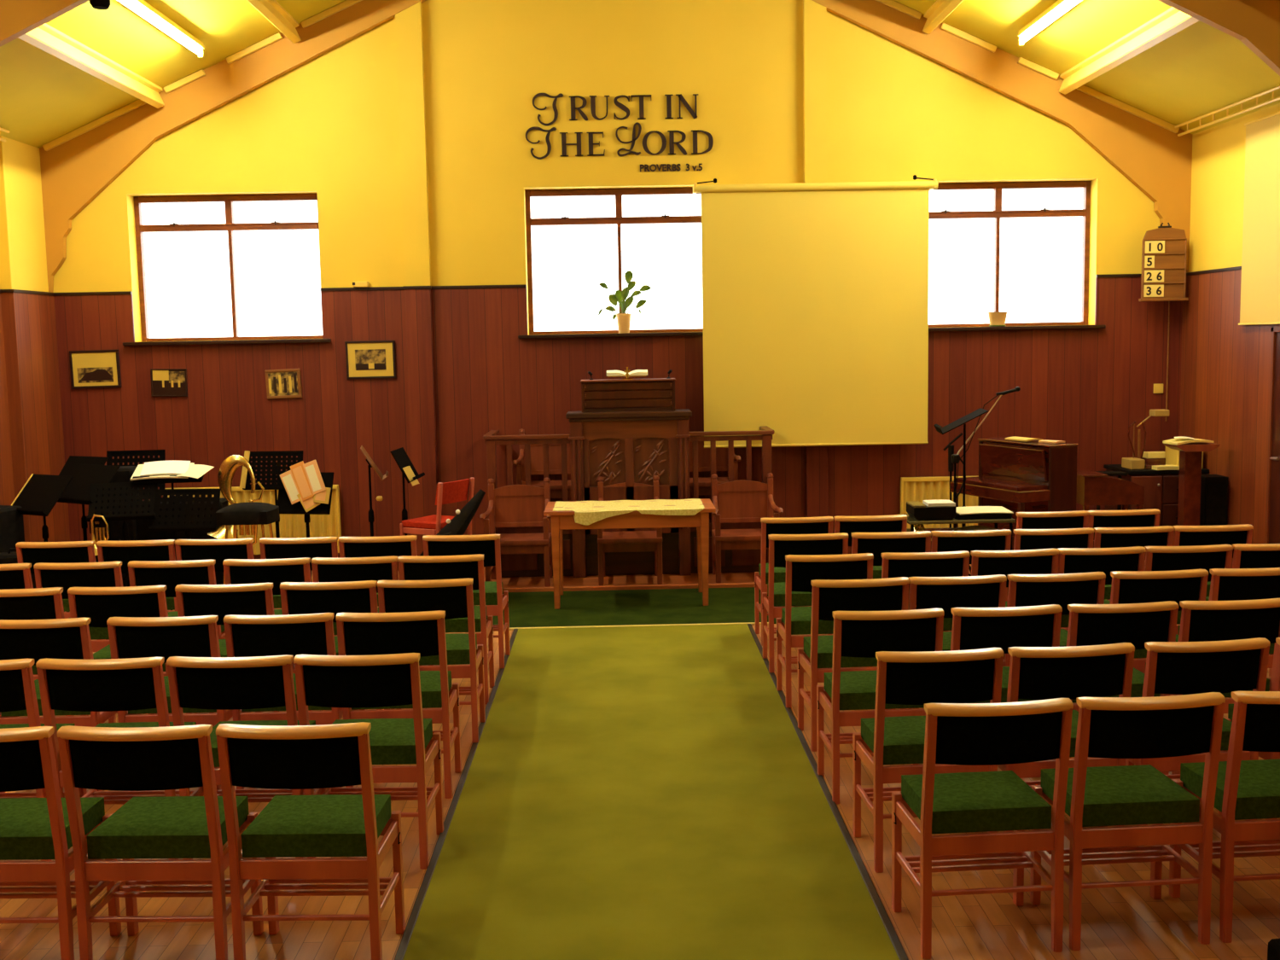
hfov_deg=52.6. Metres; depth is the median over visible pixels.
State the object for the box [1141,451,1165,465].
block
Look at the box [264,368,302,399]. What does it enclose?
framed photograph
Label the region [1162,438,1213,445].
papers
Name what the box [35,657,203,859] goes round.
chair
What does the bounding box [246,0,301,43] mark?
purlin
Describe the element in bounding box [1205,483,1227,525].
grille
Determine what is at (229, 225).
window
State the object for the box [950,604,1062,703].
chair
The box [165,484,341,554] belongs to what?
radiator
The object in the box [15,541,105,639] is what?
chair
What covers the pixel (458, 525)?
bag
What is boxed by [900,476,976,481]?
grille
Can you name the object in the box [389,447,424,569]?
music stand
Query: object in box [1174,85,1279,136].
trim
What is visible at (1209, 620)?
chair
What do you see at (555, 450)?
armchair
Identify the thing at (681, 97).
lettering
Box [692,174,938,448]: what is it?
projection screen
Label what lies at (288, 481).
booklet
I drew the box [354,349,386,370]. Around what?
print
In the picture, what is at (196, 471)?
sheet music
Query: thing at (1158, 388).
wall switch
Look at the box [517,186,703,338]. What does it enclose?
window
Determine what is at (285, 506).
music stand
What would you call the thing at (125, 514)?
music stand
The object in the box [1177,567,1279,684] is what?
chair
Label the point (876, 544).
chair
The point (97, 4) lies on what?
spotlight
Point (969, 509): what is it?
paper sheet
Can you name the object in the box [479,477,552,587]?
armchair
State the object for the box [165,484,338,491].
grille
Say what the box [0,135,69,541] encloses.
wall
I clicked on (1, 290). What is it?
trim
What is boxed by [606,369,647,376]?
open bible
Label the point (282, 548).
chair
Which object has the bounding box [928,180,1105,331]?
window
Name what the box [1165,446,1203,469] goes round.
cardboard box
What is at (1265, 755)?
chair
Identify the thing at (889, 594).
chair
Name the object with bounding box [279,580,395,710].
chair
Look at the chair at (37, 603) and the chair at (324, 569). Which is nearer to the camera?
the chair at (37, 603)
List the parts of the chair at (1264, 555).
leg, rail, backrest, leg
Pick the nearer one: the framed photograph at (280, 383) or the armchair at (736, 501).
the armchair at (736, 501)
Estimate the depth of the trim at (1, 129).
10.32 m
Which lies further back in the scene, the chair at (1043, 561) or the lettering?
the lettering
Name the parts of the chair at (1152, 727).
leg, rail, rail, leg, seat, rail, rail, backrest, leg, rail, leg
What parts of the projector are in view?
post, arm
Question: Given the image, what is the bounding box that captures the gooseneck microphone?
[666,369,672,378]
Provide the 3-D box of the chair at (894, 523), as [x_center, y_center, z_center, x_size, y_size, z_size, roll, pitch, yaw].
[1.496,0.633,8.602,0.471,0.850,0.464,-1,6,-1]
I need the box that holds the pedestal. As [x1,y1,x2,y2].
[1163,442,1219,525]
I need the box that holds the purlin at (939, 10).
[922,0,963,34]
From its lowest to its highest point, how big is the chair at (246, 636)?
0.850 m
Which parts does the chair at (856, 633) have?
leg, rail, rail, leg, seat, rail, rail, backrest, leg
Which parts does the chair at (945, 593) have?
leg, seat, rail, backrest, leg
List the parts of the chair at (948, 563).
leg, rail, backrest, seat, leg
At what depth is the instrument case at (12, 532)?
9.57 m
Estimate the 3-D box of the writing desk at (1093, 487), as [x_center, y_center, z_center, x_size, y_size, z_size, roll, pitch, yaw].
[3.862,0.360,10.754,0.502,0.850,0.360,-1,6,-1]
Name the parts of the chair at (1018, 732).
leg, rail, rail, leg, seat, rail, rail, backrest, leg, rail, leg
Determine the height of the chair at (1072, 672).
0.850 m
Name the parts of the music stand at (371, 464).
knob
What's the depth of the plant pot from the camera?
11.45 m
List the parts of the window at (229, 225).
sill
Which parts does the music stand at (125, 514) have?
leg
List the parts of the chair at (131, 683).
leg, rail, rail, backrest, seat, leg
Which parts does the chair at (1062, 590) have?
leg, seat, rail, backrest, leg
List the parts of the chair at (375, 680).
leg, rail, backrest, seat, rail, leg, rail, rail, leg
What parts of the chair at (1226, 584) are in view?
leg, seat, rail, backrest, rail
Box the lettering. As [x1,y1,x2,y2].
[525,93,713,171]
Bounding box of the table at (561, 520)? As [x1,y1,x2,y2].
[543,498,715,609]
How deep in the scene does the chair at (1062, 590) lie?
6.23 m
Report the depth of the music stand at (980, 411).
9.87 m
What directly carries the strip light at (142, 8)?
attached to the ceiling
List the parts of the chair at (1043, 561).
leg, rail, backrest, leg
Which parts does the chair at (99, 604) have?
leg, leg, rail, backrest, seat, leg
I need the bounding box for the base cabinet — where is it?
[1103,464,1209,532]
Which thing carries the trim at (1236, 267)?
attached to the wall at (1225, 363)
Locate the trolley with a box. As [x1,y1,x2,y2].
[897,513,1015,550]
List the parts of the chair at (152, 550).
leg, rail, backrest, seat, leg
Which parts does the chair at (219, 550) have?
leg, rail, backrest, leg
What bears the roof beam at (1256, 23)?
attached to the ceiling
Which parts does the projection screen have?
casing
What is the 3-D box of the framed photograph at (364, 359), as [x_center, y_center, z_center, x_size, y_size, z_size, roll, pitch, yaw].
[-2.378,-1.062,11.430,0.435,0.335,0.022,-1,6,-1]
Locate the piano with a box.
[950,436,1078,550]
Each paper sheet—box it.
[955,506,1013,514]
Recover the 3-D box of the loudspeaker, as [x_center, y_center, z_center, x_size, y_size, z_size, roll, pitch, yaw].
[4.763,0.361,10.822,0.190,0.800,0.236,-1,6,-1]
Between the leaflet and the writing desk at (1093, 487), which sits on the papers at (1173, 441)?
the leaflet
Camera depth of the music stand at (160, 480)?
9.86 m
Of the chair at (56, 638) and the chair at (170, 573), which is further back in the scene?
the chair at (170, 573)
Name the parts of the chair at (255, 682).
leg, leg, rail, rail, backrest, seat, leg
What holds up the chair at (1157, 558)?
on the floor
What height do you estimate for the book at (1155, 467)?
0.032 m
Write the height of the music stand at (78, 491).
1.116 m
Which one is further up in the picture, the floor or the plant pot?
the plant pot
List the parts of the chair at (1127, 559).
leg, seat, rail, backrest, leg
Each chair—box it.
[0,563,37,674]
[0,587,93,715]
[0,617,117,792]
[0,658,87,861]
[0,726,121,959]
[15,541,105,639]
[33,561,123,651]
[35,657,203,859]
[57,724,263,959]
[67,585,198,722]
[96,539,177,639]
[106,615,232,804]
[128,559,225,672]
[166,654,326,859]
[174,538,254,571]
[174,582,297,713]
[215,721,405,959]
[222,557,311,615]
[223,612,343,789]
[259,536,337,609]
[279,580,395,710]
[293,652,443,869]
[311,555,398,636]
[335,610,461,798]
[338,535,420,666]
[377,577,485,742]
[397,553,494,704]
[399,477,474,535]
[422,534,510,669]
[754,516,833,645]
[762,532,848,672]
[776,552,873,709]
[797,576,909,751]
[816,607,944,804]
[833,514,907,578]
[851,530,931,593]
[852,647,1003,872]
[871,550,969,667]
[889,574,1006,709]
[891,698,1073,959]
[930,529,1011,659]
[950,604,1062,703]
[970,548,1058,607]
[975,642,1134,863]
[1002,571,1105,666]
[1007,527,1093,628]
[1015,510,1088,529]
[1029,692,1225,951]
[1057,546,1145,658]
[1066,600,1178,774]
[1087,508,1160,599]
[1093,525,1174,600]
[1100,637,1270,856]
[1109,569,1208,695]
[1139,544,1233,673]
[1145,597,1279,774]
[1169,691,1279,942]
[1172,523,1253,596]
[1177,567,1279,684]
[1205,543,1279,676]
[1217,637,1279,850]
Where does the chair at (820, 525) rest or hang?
on the floor
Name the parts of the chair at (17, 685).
backrest, rail, leg, seat, leg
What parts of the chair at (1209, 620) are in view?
leg, seat, rail, rail, backrest, leg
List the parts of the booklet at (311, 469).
panel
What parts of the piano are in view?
leg, panel, panel, leg, lid, panel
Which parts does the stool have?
leg, leg, leg, leg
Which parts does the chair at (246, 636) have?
leg, rail, backrest, rail, seat, leg, rail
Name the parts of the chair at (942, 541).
leg, rail, backrest, leg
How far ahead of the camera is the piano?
10.10 m
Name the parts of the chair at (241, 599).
leg, seat, rail, backrest, leg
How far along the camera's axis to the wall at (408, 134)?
11.36 m
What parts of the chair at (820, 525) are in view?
leg, rail, leg, seat, rail, backrest, leg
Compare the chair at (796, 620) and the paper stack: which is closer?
the chair at (796, 620)
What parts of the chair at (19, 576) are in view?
backrest, rail, leg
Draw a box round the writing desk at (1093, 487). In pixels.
[1076,470,1144,543]
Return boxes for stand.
[11,473,73,541]
[57,464,120,561]
[58,455,108,541]
[86,482,157,587]
[106,449,165,494]
[132,474,204,560]
[148,488,221,539]
[242,450,303,537]
[276,471,334,581]
[360,445,388,536]
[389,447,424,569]
[608,366,646,379]
[933,407,988,573]
[942,432,962,527]
[950,386,1020,575]
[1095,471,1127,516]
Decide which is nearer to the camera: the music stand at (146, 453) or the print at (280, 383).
the music stand at (146, 453)
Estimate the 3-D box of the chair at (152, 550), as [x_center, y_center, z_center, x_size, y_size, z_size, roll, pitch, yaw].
[-3.060,0.770,8.094,0.471,0.850,0.465,-1,6,0]
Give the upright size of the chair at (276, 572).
0.850 m
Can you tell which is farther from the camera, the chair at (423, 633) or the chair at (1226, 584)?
the chair at (1226, 584)
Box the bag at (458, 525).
[418,489,485,556]
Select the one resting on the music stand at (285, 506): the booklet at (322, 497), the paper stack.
the booklet at (322, 497)
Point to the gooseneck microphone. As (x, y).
(669, 372)
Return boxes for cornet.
[90,514,109,555]
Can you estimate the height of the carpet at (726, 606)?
0.014 m
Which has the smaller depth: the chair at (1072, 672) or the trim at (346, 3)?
the chair at (1072, 672)
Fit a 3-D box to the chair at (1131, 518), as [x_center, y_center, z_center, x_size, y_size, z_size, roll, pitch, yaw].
[3.156,0.597,8.658,0.471,0.850,0.464,-1,6,-2]
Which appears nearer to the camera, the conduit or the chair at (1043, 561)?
the chair at (1043, 561)
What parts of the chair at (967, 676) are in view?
leg, rail, rail, leg, seat, rail, rail, backrest, leg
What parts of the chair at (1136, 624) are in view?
leg, rail, seat, rail, backrest, leg, leg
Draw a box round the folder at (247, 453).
[239,450,250,488]
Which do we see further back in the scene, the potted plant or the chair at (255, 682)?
the potted plant
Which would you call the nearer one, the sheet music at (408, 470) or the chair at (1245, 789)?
the chair at (1245, 789)
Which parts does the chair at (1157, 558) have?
leg, seat, rail, backrest, leg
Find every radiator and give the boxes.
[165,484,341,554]
[900,476,978,541]
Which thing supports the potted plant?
on the window at (618, 219)
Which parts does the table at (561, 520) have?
leg, leg, leg, leg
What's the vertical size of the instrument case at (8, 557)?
0.598 m
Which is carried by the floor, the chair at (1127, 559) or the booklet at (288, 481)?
the chair at (1127, 559)
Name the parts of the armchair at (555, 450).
armrest, leg, leg, seat, crest rail, panel, rail, rail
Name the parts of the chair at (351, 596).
leg, rail, backrest, seat, leg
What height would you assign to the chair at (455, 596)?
0.850 m
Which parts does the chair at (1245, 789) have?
leg, rail, rail, seat, leg, rail, rail, backrest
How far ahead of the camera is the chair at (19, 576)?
7.08 m
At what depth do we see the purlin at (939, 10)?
10.66 m
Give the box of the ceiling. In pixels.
[0,0,1279,148]
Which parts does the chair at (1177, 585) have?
leg, rail, seat, rail, backrest, leg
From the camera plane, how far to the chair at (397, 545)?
7.84 m
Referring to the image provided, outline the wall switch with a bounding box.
[1153,384,1163,393]
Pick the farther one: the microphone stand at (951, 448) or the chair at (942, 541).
the microphone stand at (951, 448)
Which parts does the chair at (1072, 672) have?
rail, leg, rail, rail, backrest, seat, leg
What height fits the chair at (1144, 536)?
0.850 m
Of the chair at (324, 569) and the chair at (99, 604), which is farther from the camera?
the chair at (324, 569)
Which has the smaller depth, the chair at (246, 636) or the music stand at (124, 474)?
the chair at (246, 636)
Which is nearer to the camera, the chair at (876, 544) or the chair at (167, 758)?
the chair at (167, 758)
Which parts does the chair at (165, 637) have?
leg, rail, backrest, rail, seat, leg, rail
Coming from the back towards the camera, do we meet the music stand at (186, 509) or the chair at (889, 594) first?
the music stand at (186, 509)
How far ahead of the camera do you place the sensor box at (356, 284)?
11.33 m
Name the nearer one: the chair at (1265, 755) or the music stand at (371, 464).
the chair at (1265, 755)
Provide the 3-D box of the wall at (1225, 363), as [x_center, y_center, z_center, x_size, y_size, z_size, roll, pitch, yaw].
[5.088,-0.407,4.230,0.270,3.724,15.330,-1,6,-1]
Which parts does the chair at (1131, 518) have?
leg, rail, backrest, leg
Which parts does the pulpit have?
newel post, plinth panel, handrail, rail, rail, plinth panel, carved panel, cornice, carved panel, plinth panel, rail, rail, handrail, plinth panel, newel post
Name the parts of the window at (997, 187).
sill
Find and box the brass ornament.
[913,523,925,531]
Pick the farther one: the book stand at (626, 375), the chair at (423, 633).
the book stand at (626, 375)
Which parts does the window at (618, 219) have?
sill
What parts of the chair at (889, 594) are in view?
leg, rail, rail, leg, seat, rail, rail, backrest, leg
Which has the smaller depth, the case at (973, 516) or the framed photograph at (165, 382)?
the case at (973, 516)
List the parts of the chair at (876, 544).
leg, rail, backrest, leg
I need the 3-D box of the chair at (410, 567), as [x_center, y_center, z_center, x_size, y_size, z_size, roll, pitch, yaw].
[-1.088,0.817,7.322,0.471,0.850,0.464,-1,6,-1]
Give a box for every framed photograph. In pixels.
[69,349,121,389]
[150,368,187,396]
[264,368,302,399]
[344,340,395,378]
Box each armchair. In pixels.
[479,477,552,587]
[512,428,571,498]
[597,475,662,585]
[688,441,740,495]
[710,472,783,582]
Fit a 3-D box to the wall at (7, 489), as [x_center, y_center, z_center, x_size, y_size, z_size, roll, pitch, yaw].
[-5.239,-0.201,4.082,0.270,3.716,15.330,-1,6,-1]
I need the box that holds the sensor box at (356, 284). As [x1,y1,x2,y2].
[352,281,369,287]
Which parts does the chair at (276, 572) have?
leg, rail, backrest, seat, leg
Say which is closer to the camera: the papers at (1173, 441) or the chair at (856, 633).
the chair at (856, 633)
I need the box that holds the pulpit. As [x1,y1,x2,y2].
[482,378,774,577]
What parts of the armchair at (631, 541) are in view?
leg, leg, crest rail, seat, rail, leg, leg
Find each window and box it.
[122,192,331,345]
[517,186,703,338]
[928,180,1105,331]
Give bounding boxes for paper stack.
[922,499,955,506]
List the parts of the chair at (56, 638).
backrest, rail, seat, rail, leg, rail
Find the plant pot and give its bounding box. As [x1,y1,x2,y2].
[988,311,1007,326]
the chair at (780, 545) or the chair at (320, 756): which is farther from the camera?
the chair at (780, 545)
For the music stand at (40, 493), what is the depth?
9.71 m
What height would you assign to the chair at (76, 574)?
0.850 m
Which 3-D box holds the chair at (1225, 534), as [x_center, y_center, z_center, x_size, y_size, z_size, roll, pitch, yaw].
[3.413,0.672,7.919,0.471,0.850,0.464,-1,6,-1]
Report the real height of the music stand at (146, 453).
1.188 m
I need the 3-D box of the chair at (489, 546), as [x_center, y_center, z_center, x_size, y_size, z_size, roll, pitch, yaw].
[-1.077,0.736,8.077,0.471,0.850,0.464,-1,6,0]
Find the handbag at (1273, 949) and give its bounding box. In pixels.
[1267,938,1279,959]
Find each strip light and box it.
[116,0,204,58]
[1017,0,1082,46]
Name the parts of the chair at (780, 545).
leg, rail, leg, rail, seat, rail, backrest, leg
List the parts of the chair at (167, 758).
leg, rail, leg, rail, backrest, rail, seat, leg, rail, rail, leg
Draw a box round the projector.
[1121,409,1169,469]
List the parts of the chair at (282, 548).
leg, seat, backrest, rail, leg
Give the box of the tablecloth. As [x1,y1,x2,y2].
[552,498,704,525]
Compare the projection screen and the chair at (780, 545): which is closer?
the chair at (780, 545)
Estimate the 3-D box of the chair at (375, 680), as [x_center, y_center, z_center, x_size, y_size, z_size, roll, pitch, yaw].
[-1.052,1.058,5.075,0.471,0.850,0.465,-1,6,1]
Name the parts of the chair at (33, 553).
leg, rail, backrest, seat, rail, leg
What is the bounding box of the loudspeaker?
[1199,474,1228,525]
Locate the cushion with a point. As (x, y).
(262, 514)
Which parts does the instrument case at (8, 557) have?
handle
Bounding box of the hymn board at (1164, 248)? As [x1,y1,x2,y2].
[1138,222,1188,301]
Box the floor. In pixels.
[0,560,1279,959]
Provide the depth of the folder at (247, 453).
10.31 m
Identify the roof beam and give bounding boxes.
[0,0,1279,75]
[39,0,1192,292]
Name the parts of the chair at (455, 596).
leg, rail, backrest, rail, seat, leg, rail, leg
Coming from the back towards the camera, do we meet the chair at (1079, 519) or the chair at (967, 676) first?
the chair at (1079, 519)
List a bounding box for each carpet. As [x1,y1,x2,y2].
[394,623,908,959]
[473,587,782,629]
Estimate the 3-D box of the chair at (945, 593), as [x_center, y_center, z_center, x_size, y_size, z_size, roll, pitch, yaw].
[1.524,0.865,6.437,0.471,0.850,0.464,-1,6,-3]
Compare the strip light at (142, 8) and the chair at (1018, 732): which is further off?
the strip light at (142, 8)
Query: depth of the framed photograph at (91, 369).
11.39 m
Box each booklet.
[279,470,299,504]
[290,460,314,500]
[296,494,319,511]
[302,459,325,494]
[313,487,331,504]
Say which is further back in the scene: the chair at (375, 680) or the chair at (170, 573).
the chair at (170, 573)
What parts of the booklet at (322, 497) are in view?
panel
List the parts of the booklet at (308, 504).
panel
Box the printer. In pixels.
[906,500,956,520]
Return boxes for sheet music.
[130,462,194,480]
[139,460,190,476]
[176,464,214,478]
[402,465,419,486]
[1005,436,1043,442]
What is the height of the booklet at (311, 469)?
0.275 m
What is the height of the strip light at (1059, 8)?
0.136 m
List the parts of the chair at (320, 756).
leg, leg, rail, backrest, rail, seat, leg, rail, rail, leg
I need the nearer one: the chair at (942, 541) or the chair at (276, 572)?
the chair at (276, 572)
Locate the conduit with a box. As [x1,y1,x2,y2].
[1165,301,1169,421]
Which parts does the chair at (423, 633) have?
leg, rail, backrest, rail, seat, leg, rail, leg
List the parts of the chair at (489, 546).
leg, rail, backrest, rail, seat, leg, rail, leg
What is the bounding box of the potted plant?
[598,270,651,333]
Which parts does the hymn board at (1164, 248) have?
card rail, card rail, card rail, card rail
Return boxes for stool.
[215,502,279,584]
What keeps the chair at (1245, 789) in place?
on the floor
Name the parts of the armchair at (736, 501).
leg, armrest, leg, seat, crest rail, panel, rail, rail, leg, armrest, leg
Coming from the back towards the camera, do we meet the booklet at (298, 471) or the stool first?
the booklet at (298, 471)
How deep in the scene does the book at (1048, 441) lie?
10.06 m
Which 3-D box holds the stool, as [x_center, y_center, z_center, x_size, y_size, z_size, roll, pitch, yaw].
[-2.929,0.595,9.732,0.420,0.846,0.340,-1,6,-1]
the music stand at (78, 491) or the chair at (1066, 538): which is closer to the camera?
the chair at (1066, 538)
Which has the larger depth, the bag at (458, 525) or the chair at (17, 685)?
the bag at (458, 525)
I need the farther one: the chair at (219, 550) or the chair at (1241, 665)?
the chair at (219, 550)
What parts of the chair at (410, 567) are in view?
leg, rail, backrest, rail, seat, leg, rail, leg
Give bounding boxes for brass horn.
[205,454,264,545]
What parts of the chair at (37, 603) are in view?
backrest, rail, seat, leg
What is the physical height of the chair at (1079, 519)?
0.850 m
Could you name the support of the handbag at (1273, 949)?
on the floor
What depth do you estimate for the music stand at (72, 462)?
10.28 m
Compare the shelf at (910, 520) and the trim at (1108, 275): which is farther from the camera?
the trim at (1108, 275)
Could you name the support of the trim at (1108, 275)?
attached to the wall at (408, 134)
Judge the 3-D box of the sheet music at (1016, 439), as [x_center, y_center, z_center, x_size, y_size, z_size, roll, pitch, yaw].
[3.070,-0.329,10.348,0.170,0.022,0.260,-4,7,-23]
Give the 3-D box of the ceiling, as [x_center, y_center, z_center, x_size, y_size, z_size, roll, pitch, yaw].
[-0.126,-3.217,3.702,10.700,2.484,15.650,-1,6,-1]
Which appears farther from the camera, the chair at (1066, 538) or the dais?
the dais
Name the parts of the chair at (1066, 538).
leg, rail, backrest, leg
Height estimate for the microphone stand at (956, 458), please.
1.590 m
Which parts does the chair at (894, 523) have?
leg, rail, backrest, seat, leg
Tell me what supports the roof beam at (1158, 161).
attached to the ceiling
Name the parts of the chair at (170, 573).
leg, backrest, rail, seat, leg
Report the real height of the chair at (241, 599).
0.850 m
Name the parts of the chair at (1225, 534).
leg, seat, rail, backrest, leg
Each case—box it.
[0,505,24,552]
[0,547,36,588]
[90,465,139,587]
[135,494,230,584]
[954,512,1012,519]
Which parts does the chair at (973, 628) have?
leg, seat, rail, backrest, leg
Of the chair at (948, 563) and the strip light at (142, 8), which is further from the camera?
the strip light at (142, 8)
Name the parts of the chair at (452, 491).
leg, rail, seat, leg, backrest, leg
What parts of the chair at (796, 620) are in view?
leg, rail, leg, seat, rail, rail, backrest, leg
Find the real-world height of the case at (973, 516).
0.040 m
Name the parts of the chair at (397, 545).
leg, backrest, rail, leg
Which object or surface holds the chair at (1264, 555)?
on the floor
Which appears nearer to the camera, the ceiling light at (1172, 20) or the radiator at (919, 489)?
the ceiling light at (1172, 20)
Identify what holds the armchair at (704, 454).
on the pulpit
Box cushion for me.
[215,502,279,525]
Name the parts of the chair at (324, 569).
leg, rail, backrest, seat, leg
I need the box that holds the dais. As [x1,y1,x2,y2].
[483,566,766,592]
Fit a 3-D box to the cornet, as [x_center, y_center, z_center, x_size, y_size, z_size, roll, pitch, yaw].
[-4.047,0.651,9.609,0.195,0.798,0.200,4,8,37]
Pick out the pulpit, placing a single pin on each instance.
(629, 432)
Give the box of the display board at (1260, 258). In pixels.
[1238,111,1279,325]
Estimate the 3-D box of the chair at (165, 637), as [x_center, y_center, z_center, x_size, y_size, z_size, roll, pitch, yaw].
[-2.062,0.995,5.827,0.471,0.850,0.464,-1,6,0]
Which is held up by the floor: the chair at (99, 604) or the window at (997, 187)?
the chair at (99, 604)
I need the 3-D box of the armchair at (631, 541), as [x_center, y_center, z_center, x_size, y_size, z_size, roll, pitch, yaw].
[-0.087,0.407,10.611,0.576,0.848,0.476,-1,6,-1]
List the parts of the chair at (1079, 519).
leg, rail, backrest, leg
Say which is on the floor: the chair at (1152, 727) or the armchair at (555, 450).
the chair at (1152, 727)
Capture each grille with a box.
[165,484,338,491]
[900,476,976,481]
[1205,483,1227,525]
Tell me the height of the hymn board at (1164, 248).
0.677 m
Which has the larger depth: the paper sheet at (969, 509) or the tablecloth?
the tablecloth
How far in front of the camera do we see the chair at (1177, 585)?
6.25 m
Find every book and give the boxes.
[1038,439,1064,443]
[1152,465,1179,470]
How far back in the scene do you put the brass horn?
10.00 m
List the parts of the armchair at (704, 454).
rail, panel, rail, seat, leg, leg, armrest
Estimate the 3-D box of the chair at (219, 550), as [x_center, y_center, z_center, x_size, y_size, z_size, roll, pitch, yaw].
[-2.580,0.762,8.090,0.471,0.850,0.465,-1,6,1]
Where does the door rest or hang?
in the wall at (1225, 363)
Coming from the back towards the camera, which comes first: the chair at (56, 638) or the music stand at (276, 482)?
the music stand at (276, 482)
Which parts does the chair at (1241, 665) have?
rail, leg, rail, rail, backrest, seat, leg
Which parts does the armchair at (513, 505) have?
armrest, leg, leg, rail, crest rail, panel, rail, seat, leg, armrest, leg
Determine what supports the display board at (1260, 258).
attached to the wall at (1225, 363)
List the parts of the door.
handle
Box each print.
[76,366,113,383]
[267,371,298,395]
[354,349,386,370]
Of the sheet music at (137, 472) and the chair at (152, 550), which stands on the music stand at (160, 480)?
the sheet music at (137, 472)
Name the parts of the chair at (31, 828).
backrest, rail, rail, seat, leg, rail, rail, leg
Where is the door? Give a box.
[1263,325,1279,543]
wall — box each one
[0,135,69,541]
[0,292,14,505]
[52,0,1182,570]
[1179,103,1279,566]
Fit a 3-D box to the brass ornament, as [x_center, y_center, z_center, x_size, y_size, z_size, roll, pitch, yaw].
[1.956,0.340,9.093,0.081,0.098,0.076,-1,6,-1]
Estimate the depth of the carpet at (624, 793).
5.36 m
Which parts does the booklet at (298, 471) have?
panel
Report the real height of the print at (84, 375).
0.130 m
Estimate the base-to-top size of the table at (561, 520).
0.741 m
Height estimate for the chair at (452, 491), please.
0.941 m
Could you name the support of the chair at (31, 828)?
on the floor
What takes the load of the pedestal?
on the floor
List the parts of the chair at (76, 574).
leg, rail, backrest, seat, rail, leg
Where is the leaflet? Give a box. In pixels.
[1174,436,1194,439]
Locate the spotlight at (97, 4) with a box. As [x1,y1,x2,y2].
[89,0,110,9]
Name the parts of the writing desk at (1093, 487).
leg, leg, leg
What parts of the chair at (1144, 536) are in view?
leg, seat, rail, backrest, leg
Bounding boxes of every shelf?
[897,513,1015,524]
[906,526,1000,538]
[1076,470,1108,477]
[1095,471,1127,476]
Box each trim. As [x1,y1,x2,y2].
[0,127,9,141]
[0,289,54,295]
[42,0,1179,151]
[54,273,1141,295]
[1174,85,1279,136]
[1186,266,1241,275]
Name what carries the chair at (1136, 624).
on the floor
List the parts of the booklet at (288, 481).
panel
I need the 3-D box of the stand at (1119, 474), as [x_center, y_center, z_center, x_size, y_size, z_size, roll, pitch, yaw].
[4.047,0.324,11.146,0.220,0.790,0.200,-1,6,-1]

